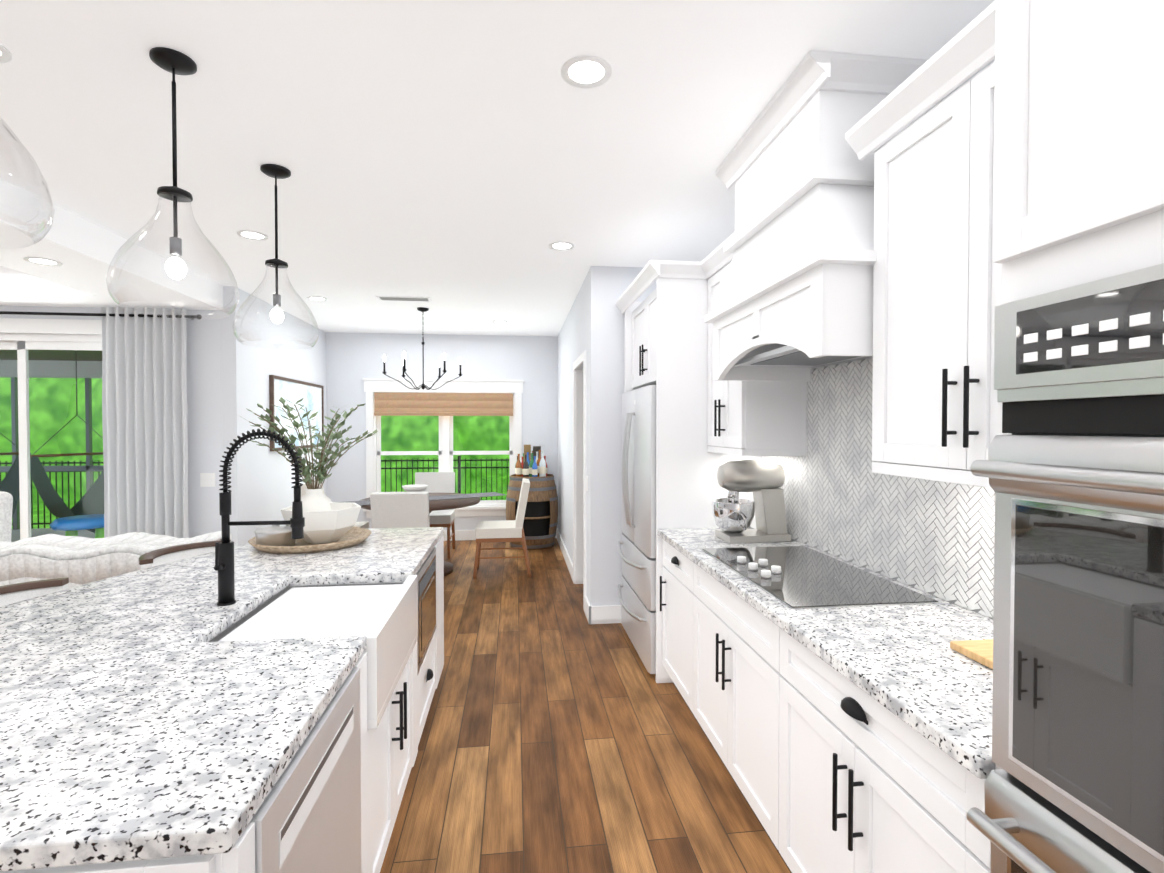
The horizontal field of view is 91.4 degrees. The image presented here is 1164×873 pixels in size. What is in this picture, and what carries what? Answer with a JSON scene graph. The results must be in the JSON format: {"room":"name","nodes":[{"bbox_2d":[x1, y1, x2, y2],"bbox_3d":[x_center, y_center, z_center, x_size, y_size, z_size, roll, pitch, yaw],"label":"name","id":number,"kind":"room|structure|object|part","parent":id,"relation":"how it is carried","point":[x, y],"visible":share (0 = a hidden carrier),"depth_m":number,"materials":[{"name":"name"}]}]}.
{"room":"kitchen","nodes":[
{"label":"kitchen","id":0,"kind":"room"},
{"bbox_2d":[0,305,222,537],"bbox_3d":[-6.348,0.064,4.658,6.429,2.740,0.120,0,1,-7],"label":"wall","id":1,"kind":"structure","parent":0,"point":[204,376],"depth_m":4.95,"materials":[{"name":"white paint"}]},
{"bbox_2d":[0,318,103,540],"bbox_3d":[-5.343,0.222,4.764,3.830,2.420,0.130,0,1,-7],"label":"sliding glass door","id":2,"kind":"structure","parent":1,"relation":"in","point":[58,334],"depth_m":4.83,"materials":[{"name":"white"}]},
{"bbox_2d":[0,306,201,537],"bbox_3d":[-5.393,0.164,4.640,4.322,2.500,0.139,0,1,-7],"label":"curtain","id":3,"kind":"object","parent":1,"relation":"attached to","point":[144,417],"visible":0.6,"depth_m":4.80,"materials":[{"name":"grey fabric"}]},
{"bbox_3d":[-5.394,-1.016,4.630,4.322,0.044,0.120,0,1,-7],"label":"rod","id":4,"kind":"part","parent":3,"relation":"part of","materials":[{"name":"black metal"}]},
{"bbox_3d":[-3.693,0.161,4.812,0.660,2.500,0.081,0,1,-7],"label":"panel","id":5,"kind":"part","parent":3,"relation":"part of","materials":[{"name":"fabric"}]},
{"bbox_2d":[200,473,214,486],"bbox_3d":[-3.267,0.379,4.961,0.120,0.120,0.011,0,1,-7],"label":"switch plate","id":6,"kind":"object","parent":1,"relation":"attached to","point":[207,479],"visible":1,"depth_m":4.96,"materials":[{"name":"white plastic"}]},
{"bbox_2d":[221,286,326,546],"bbox_3d":[-3.230,0.039,6.174,0.120,2.740,2.399,0,1,-7],"label":"wall","id":7,"kind":"structure","parent":0,"point":[261,484],"depth_m":5.39,"materials":[{"name":"white paint"}]},
{"bbox_2d":[269,375,323,450],"bbox_3d":[-3.178,-0.245,6.403,0.035,0.760,1.510,0,1,-7],"label":"framed painting","id":8,"kind":"object","parent":7,"relation":"attached to","point":[293,391],"visible":0.79,"depth_m":6.30,"materials":[{"name":"brown wood"}]},
{"bbox_2d":[326,332,557,529],"bbox_3d":[-1.442,0.015,7.655,4.019,2.740,0.120,0,1,-7],"label":"wall","id":9,"kind":"structure","parent":0,"point":[353,360],"depth_m":7.51,"materials":[{"name":"white paint"}]},
{"bbox_2d":[362,378,523,517],"bbox_3d":[-1.820,0.153,7.582,2.090,1.825,0.180,0,1,-7],"label":"nook window","id":10,"kind":"structure","parent":9,"relation":"in","point":[445,453],"depth_m":7.57,"materials":[{"name":"white"}]},
{"bbox_2d":[374,393,512,415],"bbox_3d":[-1.813,-0.423,7.508,1.790,0.300,0.061,0,1,-7],"label":"window shade","id":11,"kind":"object","parent":10,"relation":"attached to","point":[443,404],"visible":0.88,"depth_m":7.50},
{"bbox_2d":[443,530,555,540],"bbox_3d":[-1.821,1.319,7.563,3.000,0.135,0.016,0,1,-7],"label":"baseboard","id":12,"kind":"structure","parent":9,"relation":"attached to","point":[459,534],"depth_m":7.58,"materials":[{"name":"white wood"}]},
{"bbox_2d":[0,0,994,335],"bbox_3d":[-3.944,-1.289,2.065,10.600,0.050,10.650,0,1,-7],"label":"ceiling","id":13,"kind":"structure","parent":0,"point":[462,164],"depth_m":2.34,"materials":[{"name":"white paint"}]},
{"bbox_2d":[0,44,11,62],"bbox_3d":[-1.952,-1.256,1.823,0.176,0.005,0.176,0,1,-7],"label":"recessed light","id":14,"kind":"object","parent":13,"relation":"in","point":[5,55],"visible":1,"depth_m":1.87,"materials":[{"name":"white plastic"}]},
{"bbox_2d":[0,117,54,248],"bbox_3d":[-1.271,-0.828,1.095,0.366,0.837,0.366,0,1,-7],"label":"pendant light","id":15,"kind":"object","parent":13,"relation":"hanging from","point":[50,222],"visible":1,"depth_m":1.20,"materials":[{"name":"clear glass"}]},
{"bbox_2d":[0,179,222,309],"bbox_3d":[-5.850,-1.134,0.562,6.440,0.209,8.089,0,1,-7],"label":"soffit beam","id":16,"kind":"structure","parent":13,"relation":"attached to","point":[82,250],"depth_m":3.82,"materials":[{"name":"white paint"}]},
{"bbox_2d":[23,257,62,265],"bbox_3d":[-3.307,-1.074,3.489,0.176,0.005,0.176,0,1,-7],"label":"recessed light","id":17,"kind":"object","parent":16,"relation":"attached to","point":[42,261],"visible":0.98,"depth_m":3.49,"materials":[{"name":"white"}]},
{"bbox_2d":[105,47,238,318],"bbox_3d":[-1.367,-0.842,1.909,0.366,0.837,0.366,0,1,-7],"label":"pendant light","id":18,"kind":"object","parent":13,"relation":"hanging from","point":[173,61],"visible":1,"depth_m":1.90,"materials":[{"name":"clear glass"}]},
{"bbox_3d":[-1.367,-0.616,1.913,0.366,0.385,0.366,0,1,-7],"label":"lamp shade","id":19,"kind":"part","parent":18,"relation":"part of","materials":[{"name":"clear glass"}]},
{"bbox_3d":[-1.367,-0.566,1.914,0.060,0.075,0.060,0,1,-7],"label":"bulb","id":20,"kind":"part","parent":18,"relation":"part of","materials":[{"name":"white glass"}]},
{"bbox_2d":[237,230,267,239],"bbox_3d":[-2.106,-1.286,3.637,0.176,0.005,0.176,0,1,-7],"label":"recessed light","id":21,"kind":"object","parent":13,"relation":"in","point":[251,235],"visible":0.98,"depth_m":3.64,"materials":[{"name":"white plastic"}]},
{"bbox_2d":[232,164,318,349],"bbox_3d":[-1.464,-0.855,2.723,0.366,0.837,0.366,0,1,-7],"label":"pendant light","id":22,"kind":"object","parent":13,"relation":"hanging from","point":[276,172],"visible":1,"depth_m":2.71,"materials":[{"name":"clear glass"}]},
{"bbox_3d":[-1.464,-0.629,2.727,0.366,0.385,0.366,0,1,-7],"label":"lamp shade","id":23,"kind":"part","parent":22,"relation":"part of","materials":[{"name":"clear glass"}]},
{"bbox_3d":[-1.464,-0.580,2.728,0.060,0.075,0.060,0,1,-7],"label":"bulb","id":24,"kind":"part","parent":22,"relation":"part of","materials":[{"name":"white glass"}]},
{"bbox_2d":[307,296,326,300],"bbox_3d":[-2.530,-1.315,5.430,0.176,0.005,0.176,0,1,-7],"label":"recessed light","id":25,"kind":"object","parent":13,"relation":"in","point":[314,298],"visible":0.98,"depth_m":5.42,"materials":[{"name":"white"}]},
{"bbox_2d":[375,296,432,301],"bbox_3d":[-1.694,-1.313,5.428,0.500,0.010,0.160,0,1,-7],"label":"ceiling vent","id":26,"kind":"object","parent":13,"relation":"in","point":[399,298],"visible":1,"depth_m":5.39,"materials":[{"name":"white metal"}]},
{"bbox_2d":[382,307,462,389],"bbox_3d":[-1.648,-0.906,5.893,0.793,0.839,0.769,0,1,-7],"label":"chandelier","id":27,"kind":"object","parent":13,"relation":"hanging from","point":[422,310],"visible":1,"depth_m":5.88,"materials":[{"name":"black metal"}]},
{"bbox_2d":[549,242,574,249],"bbox_3d":[-0.138,-1.290,3.850,0.176,0.005,0.176,0,1,-7],"label":"recessed light","id":28,"kind":"object","parent":13,"relation":"in","point":[561,245],"visible":1,"depth_m":3.84,"materials":[{"name":"white plastic"}]},
{"bbox_2d":[561,55,611,87],"bbox_3d":[0.015,-1.259,1.965,0.176,0.005,0.176,0,1,-7],"label":"recessed light","id":29,"kind":"object","parent":13,"relation":"in","point":[586,71],"visible":1,"depth_m":1.96,"materials":[{"name":"white plastic"}]},
{"bbox_2d":[557,271,588,600],"bbox_3d":[-0.080,0.040,6.105,0.120,2.740,3.278,0,1,-7],"label":"wall","id":30,"kind":"structure","parent":0,"point":[573,339],"depth_m":6.02,"materials":[{"name":"white paint"}]},
{"bbox_2d":[556,528,572,580],"bbox_3d":[-0.209,1.334,6.636,0.016,0.135,2.184,0,1,-7],"label":"baseboard","id":31,"kind":"structure","parent":30,"relation":"attached to","point":[566,556],"depth_m":6.37,"materials":[{"name":"white wood"}]},
{"bbox_2d":[573,351,585,609],"bbox_3d":[0.034,0.362,5.086,0.136,2.130,0.920,0,1,-7],"label":"door frame","id":32,"kind":"structure","parent":30,"relation":"attached to","point":[579,476],"depth_m":5.45,"materials":[{"name":"white wood"}]},
{"bbox_2d":[586,476,587,490],"bbox_3d":[0.041,0.376,4.548,0.005,0.120,0.070,0,1,-7],"label":"light switch","id":33,"kind":"object","parent":30,"relation":"attached to","point":[586,483],"visible":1,"depth_m":4.54,"materials":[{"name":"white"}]},
{"bbox_2d":[380,538,791,872],"bbox_3d":[-3.944,1.501,2.111,10.600,0.050,10.650,0,1,-7],"label":"floor","id":34,"kind":"structure","parent":0,"point":[560,734],"depth_m":2.60,"materials":[{"name":"brown wood"}]},
{"bbox_2d":[0,578,68,606],"bbox_3d":[-1.869,1.007,1.919,0.470,0.946,0.463,0,1,-7],"label":"stool","id":35,"kind":"object","parent":34,"relation":"on","point":[13,593],"visible":0.08,"depth_m":2.05,"materials":[{"name":"fabric"}]},
{"bbox_2d":[0,491,231,588],"bbox_3d":[-3.656,0.908,3.708,2.550,1.082,1.027,0,1,-7],"label":"sofa","id":36,"kind":"object","parent":34,"relation":"on","point":[77,560],"visible":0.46,"depth_m":3.32,"materials":[{"name":"fabric"}]},
{"bbox_2d":[0,531,231,588],"bbox_3d":[-3.544,0.936,3.498,2.338,0.590,0.584,0,1,-7],"label":"cushion","id":37,"kind":"object","parent":36,"relation":"on","point":[82,560],"depth_m":3.31,"materials":[{"name":"white fabric"}]},
{"bbox_2d":[139,540,230,569],"bbox_3d":[-1.731,0.995,2.634,0.469,0.946,0.467,0,1,-7],"label":"stool","id":38,"kind":"object","parent":34,"relation":"on","point":[164,555],"visible":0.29,"depth_m":2.67,"materials":[{"name":"fabric"}]},
{"bbox_2d":[0,533,443,872],"bbox_3d":[-0.987,1.039,2.086,0.706,0.875,2.556,0,1,-7],"label":"kitchen island","id":39,"kind":"object","parent":34,"relation":"on","point":[334,807],"depth_m":1.44,"materials":[{"name":"white wood"}]},
{"bbox_2d":[0,527,443,864],"bbox_3d":[-1.407,0.582,2.034,1.474,0.040,2.570,0,1,-7],"label":"island countertop","id":40,"kind":"structure","parent":39,"relation":"on","point":[154,709],"depth_m":1.31,"materials":[{"name":"white stone"}]},
{"bbox_2d":[214,429,304,605],"bbox_3d":[-1.085,0.269,1.904,0.280,0.590,0.098,0,1,-7],"label":"faucet","id":41,"kind":"object","parent":40,"relation":"on","point":[224,550],"depth_m":1.91,"materials":[{"name":"black metal"}]},
{"bbox_2d":[248,527,371,553],"bbox_3d":[-1.383,0.526,2.917,0.570,0.040,0.570,0,1,-7],"label":"decorative tray","id":42,"kind":"object","parent":40,"relation":"on","point":[352,536],"visible":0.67,"depth_m":2.74,"materials":[{"name":"brown wood"}]},
{"bbox_2d":[254,525,295,545],"bbox_3d":[-1.498,0.475,2.781,0.184,0.120,0.184,0,1,-7],"label":"pot","id":43,"kind":"object","parent":42,"relation":"on","point":[275,535],"visible":0.67,"depth_m":2.72,"materials":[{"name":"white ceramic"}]},
{"bbox_2d":[240,397,377,511],"bbox_3d":[-1.433,0.158,3.069,0.665,0.743,0.654,0,1,-7],"label":"potted plant","id":44,"kind":"object","parent":42,"relation":"on","point":[314,498],"visible":0.85,"depth_m":3.03,"materials":[{"name":"green plant"}]},
{"bbox_2d":[281,502,360,543],"bbox_3d":[-1.310,0.445,2.894,0.361,0.175,0.370,0,1,-7],"label":"bowl","id":45,"kind":"object","parent":42,"relation":"on","point":[337,521],"visible":0.81,"depth_m":2.79,"materials":[{"name":"white ceramic"}]},
{"bbox_2d":[211,575,417,728],"bbox_3d":[-0.884,0.706,1.957,0.505,0.265,0.702,0,1,-7],"label":"sink","id":46,"kind":"object","parent":40,"relation":"in","point":[381,609],"depth_m":1.93,"materials":[{"name":"white ceramic"}]},
{"bbox_2d":[250,668,360,872],"bbox_3d":[-0.721,1.004,1.210,0.332,0.763,0.596,0,1,-7],"label":"dishwasher","id":47,"kind":"object","parent":39,"relation":"in","point":[309,821],"depth_m":1.21,"materials":[{"name":"silver metal"}]},
{"bbox_2d":[416,548,435,672],"bbox_3d":[-0.930,0.816,2.733,0.376,0.430,0.590,0,1,-7],"label":"microwave","id":48,"kind":"object","parent":39,"relation":"in","point":[426,573],"depth_m":2.69,"materials":[{"name":"silver"}]},
{"bbox_2d":[301,481,368,528],"bbox_3d":[-2.517,0.937,5.821,0.583,0.960,0.480,0,1,-7],"label":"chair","id":49,"kind":"object","parent":34,"relation":"on","point":[365,525],"visible":0.06,"depth_m":5.84,"materials":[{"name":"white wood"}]},
{"bbox_2d":[370,491,429,527],"bbox_3d":[-1.578,0.949,5.081,0.480,0.960,0.583,0,1,-7],"label":"chair","id":50,"kind":"object","parent":34,"relation":"on","point":[399,509],"visible":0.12,"depth_m":4.82,"materials":[{"name":"fabric"}]},
{"bbox_2d":[346,485,504,575],"bbox_3d":[-1.677,0.960,5.920,1.775,0.906,1.220,0,1,-7],"label":"dining table","id":51,"kind":"object","parent":34,"relation":"on","point":[441,501],"visible":0.44,"depth_m":5.82,"materials":[{"name":"brown wood"}]},
{"bbox_2d":[402,485,427,491],"bbox_3d":[-1.721,0.580,5.859,0.260,0.143,0.260,0,1,-7],"label":"bowl","id":52,"kind":"object","parent":51,"relation":"on","point":[408,488],"depth_m":5.78,"materials":[{"name":"white ceramic"}]},
{"bbox_2d":[415,472,454,558],"bbox_3d":[-1.777,0.921,6.759,0.480,0.960,0.583,0,1,-7],"label":"chair","id":53,"kind":"object","parent":34,"relation":"on","point":[439,482],"visible":0.46,"depth_m":6.93,"materials":[{"name":"fabric"}]},
{"bbox_2d":[473,478,530,578],"bbox_3d":[-0.826,0.935,5.920,0.583,0.960,0.480,0,1,-7],"label":"chair","id":54,"kind":"object","parent":34,"relation":"on","point":[501,531],"visible":1,"depth_m":5.71,"materials":[{"name":"white fabric"}]},
{"bbox_2d":[506,445,557,549],"bbox_3d":[-0.638,0.751,7.259,0.670,1.280,0.670,0,1,-7],"label":"barrel","id":55,"kind":"object","parent":34,"relation":"on","point":[540,523],"visible":0.88,"depth_m":7.05,"materials":[{"name":"brown wood"}]},
{"bbox_2d":[659,540,686,702],"bbox_3d":[0.816,1.023,3.059,0.618,0.875,0.651,0,1,-7],"label":"base cabinet","id":56,"kind":"object","parent":34,"relation":"on","point":[672,566],"depth_m":3.13,"materials":[{"name":"white wood"}]},
{"bbox_2d":[619,380,762,682],"bbox_3d":[0.685,0.565,3.850,0.653,1.765,0.965,0,1,-7],"label":"refrigerator","id":57,"kind":"object","parent":34,"relation":"on","point":[669,471],"depth_m":3.38,"materials":[{"name":"white metal"}]},
{"bbox_2d":[615,260,761,682],"bbox_3d":[0.648,0.214,3.861,0.760,2.465,1.127,0,1,-7],"label":"tall cabinet","id":58,"kind":"object","parent":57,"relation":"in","point":[670,466],"depth_m":3.36,"materials":[{"name":"white wood"}]},
{"bbox_2d":[687,560,762,825],"bbox_3d":[0.900,1.034,2.349,0.618,0.875,1.021,0,1,-7],"label":"base cabinet","id":59,"kind":"object","parent":34,"relation":"on","point":[725,636],"depth_m":2.29,"materials":[{"name":"white wood"}]},
{"bbox_2d":[763,620,958,872],"bbox_3d":[0.998,1.048,1.516,0.618,0.875,0.900,0,1,-7],"label":"base cabinet","id":60,"kind":"object","parent":34,"relation":"on","point":[847,788],"depth_m":1.49,"materials":[{"name":"white wood"}]},
{"bbox_2d":[659,528,958,767],"bbox_3d":[0.899,0.579,2.217,0.648,0.040,2.330,0,1,-7],"label":"countertop","id":61,"kind":"structure","parent":60,"relation":"on","point":[889,638],"depth_m":1.79,"materials":[{"name":"white stone"}]},
{"bbox_2d":[712,459,790,543],"bbox_3d":[0.884,0.332,3.107,0.412,0.423,0.500,0,1,-7],"label":"mixer","id":62,"kind":"object","parent":61,"relation":"on","point":[762,513],"visible":1,"depth_m":2.96,"materials":[{"name":"silver metal"}]},
{"bbox_2d":[702,546,939,608],"bbox_3d":[0.896,0.539,2.341,0.526,0.035,0.906,0,1,-7],"label":"cooktop","id":63,"kind":"object","parent":61,"relation":"in","point":[794,577],"depth_m":2.18,"materials":[{"name":"black glass"}]},
{"bbox_2d":[950,639,992,669],"bbox_3d":[1.156,0.537,1.334,0.290,0.070,0.420,0,1,-7],"label":"cutting board","id":64,"kind":"object","parent":61,"relation":"on","point":[980,651],"visible":0.1,"depth_m":1.47,"materials":[{"name":"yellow wood"}]},
{"bbox_2d":[959,0,1163,872],"bbox_3d":[1.079,0.267,0.636,0.662,2.465,0.840,0,1,-7],"label":"tall cabinet","id":65,"kind":"object","parent":34,"relation":"on","point":[971,270],"depth_m":0.91,"materials":[{"name":"white wood"}]},
{"bbox_2d":[967,244,1163,872],"bbox_3d":[0.919,0.465,0.638,0.344,1.370,0.755,0,1,-7],"label":"oven","id":66,"kind":"object","parent":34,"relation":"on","point":[1067,457],"depth_m":0.85,"materials":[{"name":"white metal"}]},
{"bbox_2d":[589,266,681,605],"bbox_3d":[0.507,0.067,4.463,0.899,2.740,0.120,0,1,-7],"label":"wall","id":67,"kind":"structure","parent":0,"point":[608,286],"depth_m":4.36,"materials":[{"name":"white paint"}]},
{"bbox_2d":[587,604,620,623],"bbox_3d":[0.215,1.371,4.381,0.326,0.135,0.016,0,1,-7],"label":"baseboard","id":68,"kind":"structure","parent":67,"relation":"attached to","point":[607,614],"depth_m":4.37,"materials":[{"name":"white wood"}]},
{"bbox_2d":[729,59,994,614],"bbox_3d":[1.230,0.096,2.700,0.120,2.740,10.650,0,1,-7],"label":"wall","id":69,"kind":"structure","parent":0,"point":[940,101],"depth_m":1.94,"materials":[{"name":"white paint"}]},
{"bbox_2d":[631,276,702,387],"bbox_3d":[0.728,-0.643,3.858,0.598,0.580,0.950,0,1,-7],"label":"upper cabinet","id":70,"kind":"object","parent":69,"relation":"attached to","point":[667,327],"depth_m":3.34,"materials":[{"name":"white wood"}]},
{"bbox_2d":[703,260,810,451],"bbox_3d":[0.942,-0.473,3.115,0.348,1.065,0.518,0,1,-7],"label":"upper cabinet","id":71,"kind":"object","parent":69,"relation":"attached to","point":[757,373],"depth_m":2.85,"materials":[{"name":"white wood"}]},
{"bbox_2d":[711,148,866,319],"bbox_3d":[0.955,-0.748,2.327,0.506,0.310,1.000,0,1,-7],"label":"range hood","id":72,"kind":"object","parent":69,"relation":"attached to","point":[801,251],"depth_m":1.97,"materials":[{"name":"white wood"}]},
{"bbox_2d":[731,80,902,223],"bbox_3d":[0.984,-1.046,2.326,0.448,0.285,0.740,0,1,-7],"label":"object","id":73,"kind":"object","parent":69,"relation":"attached to","point":[830,115],"depth_m":1.99,"materials":[{"name":"white wood"}]},
{"bbox_2d":[762,357,994,619],"bbox_3d":[1.216,0.116,2.246,0.010,0.885,2.330,0,1,-7],"label":"backsplash","id":74,"kind":"structure","parent":69,"relation":"attached to","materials":[{"name":"grey tile"}]},
{"bbox_2d":[863,36,966,475],"bbox_3d":[1.140,-0.446,1.444,0.348,1.065,0.768,0,1,-7],"label":"upper cabinet","id":75,"kind":"object","parent":69,"relation":"attached to","point":[917,144],"depth_m":1.61,"materials":[{"name":"white wood"}]},
{"label":"outside","id":76,"kind":"structure","parent":0,"visible":0},
{"bbox_2d":[11,528,94,541],"bbox_3d":[-6.366,1.435,6.748,5.880,0.050,3.970,0,1,-7],"label":"porch","id":77,"kind":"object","parent":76,"point":[82,533],"depth_m":8.13,"materials":[{"name":"grey concrete"}]},
{"bbox_2d":[0,350,103,529],"bbox_3d":[-6.372,0.104,6.776,5.880,2.610,4.070,0,1,-7],"label":"porch roof","id":78,"kind":"structure","parent":77,"relation":"on","point":[90,357],"depth_m":8.44,"materials":[{"name":"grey wood"}]},
{"bbox_2d":[0,433,31,516],"bbox_3d":[-6.766,0.006,6.360,0.587,2.200,0.916,0,1,-7],"label":"hammock","id":79,"kind":"object","parent":78,"relation":"hanging from","point":[4,483],"depth_m":6.68,"materials":[{"name":"black fabric"}]},
{"bbox_2d":[30,350,103,532],"bbox_3d":[-5.753,0.004,6.479,0.587,2.200,0.916,0,1,-7],"label":"hammock","id":80,"kind":"object","parent":78,"relation":"hanging from","point":[53,507],"depth_m":6.37,"materials":[{"name":"black fabric"}]},
{"bbox_2d":[49,514,103,537],"bbox_3d":[-5.115,1.129,5.869,0.600,0.590,0.600,0,1,-7],"label":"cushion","id":81,"kind":"object","parent":77,"relation":"on","point":[98,526],"depth_m":5.72,"materials":[{"name":"blue fabric"}]},
{"bbox_2d":[12,495,506,528],"bbox_3d":[-10.223,1.686,22.827,65.000,0.100,31.940,0,1,-7],"label":"ground","id":82,"kind":"structure","parent":76,"point":[41,518],"depth_m":13.24,"materials":[{"name":"green plant"}]},
{"bbox_2d":[0,378,508,503],"bbox_3d":[-9.872,-0.086,15.954,46.111,6.039,5.937,0,1,-7],"label":"trees","id":83,"kind":"object","parent":82,"relation":"on","point":[404,436],"depth_m":14.31,"materials":[{"name":"green plant"}]},
{"bbox_2d":[0,456,508,528],"bbox_3d":[-12.358,1.131,10.953,38.030,1.400,0.060,0,1,-7],"label":"fence","id":84,"kind":"object","parent":82,"relation":"on","point":[459,467],"depth_m":11.94,"materials":[{"name":"black metal"}]}
]}

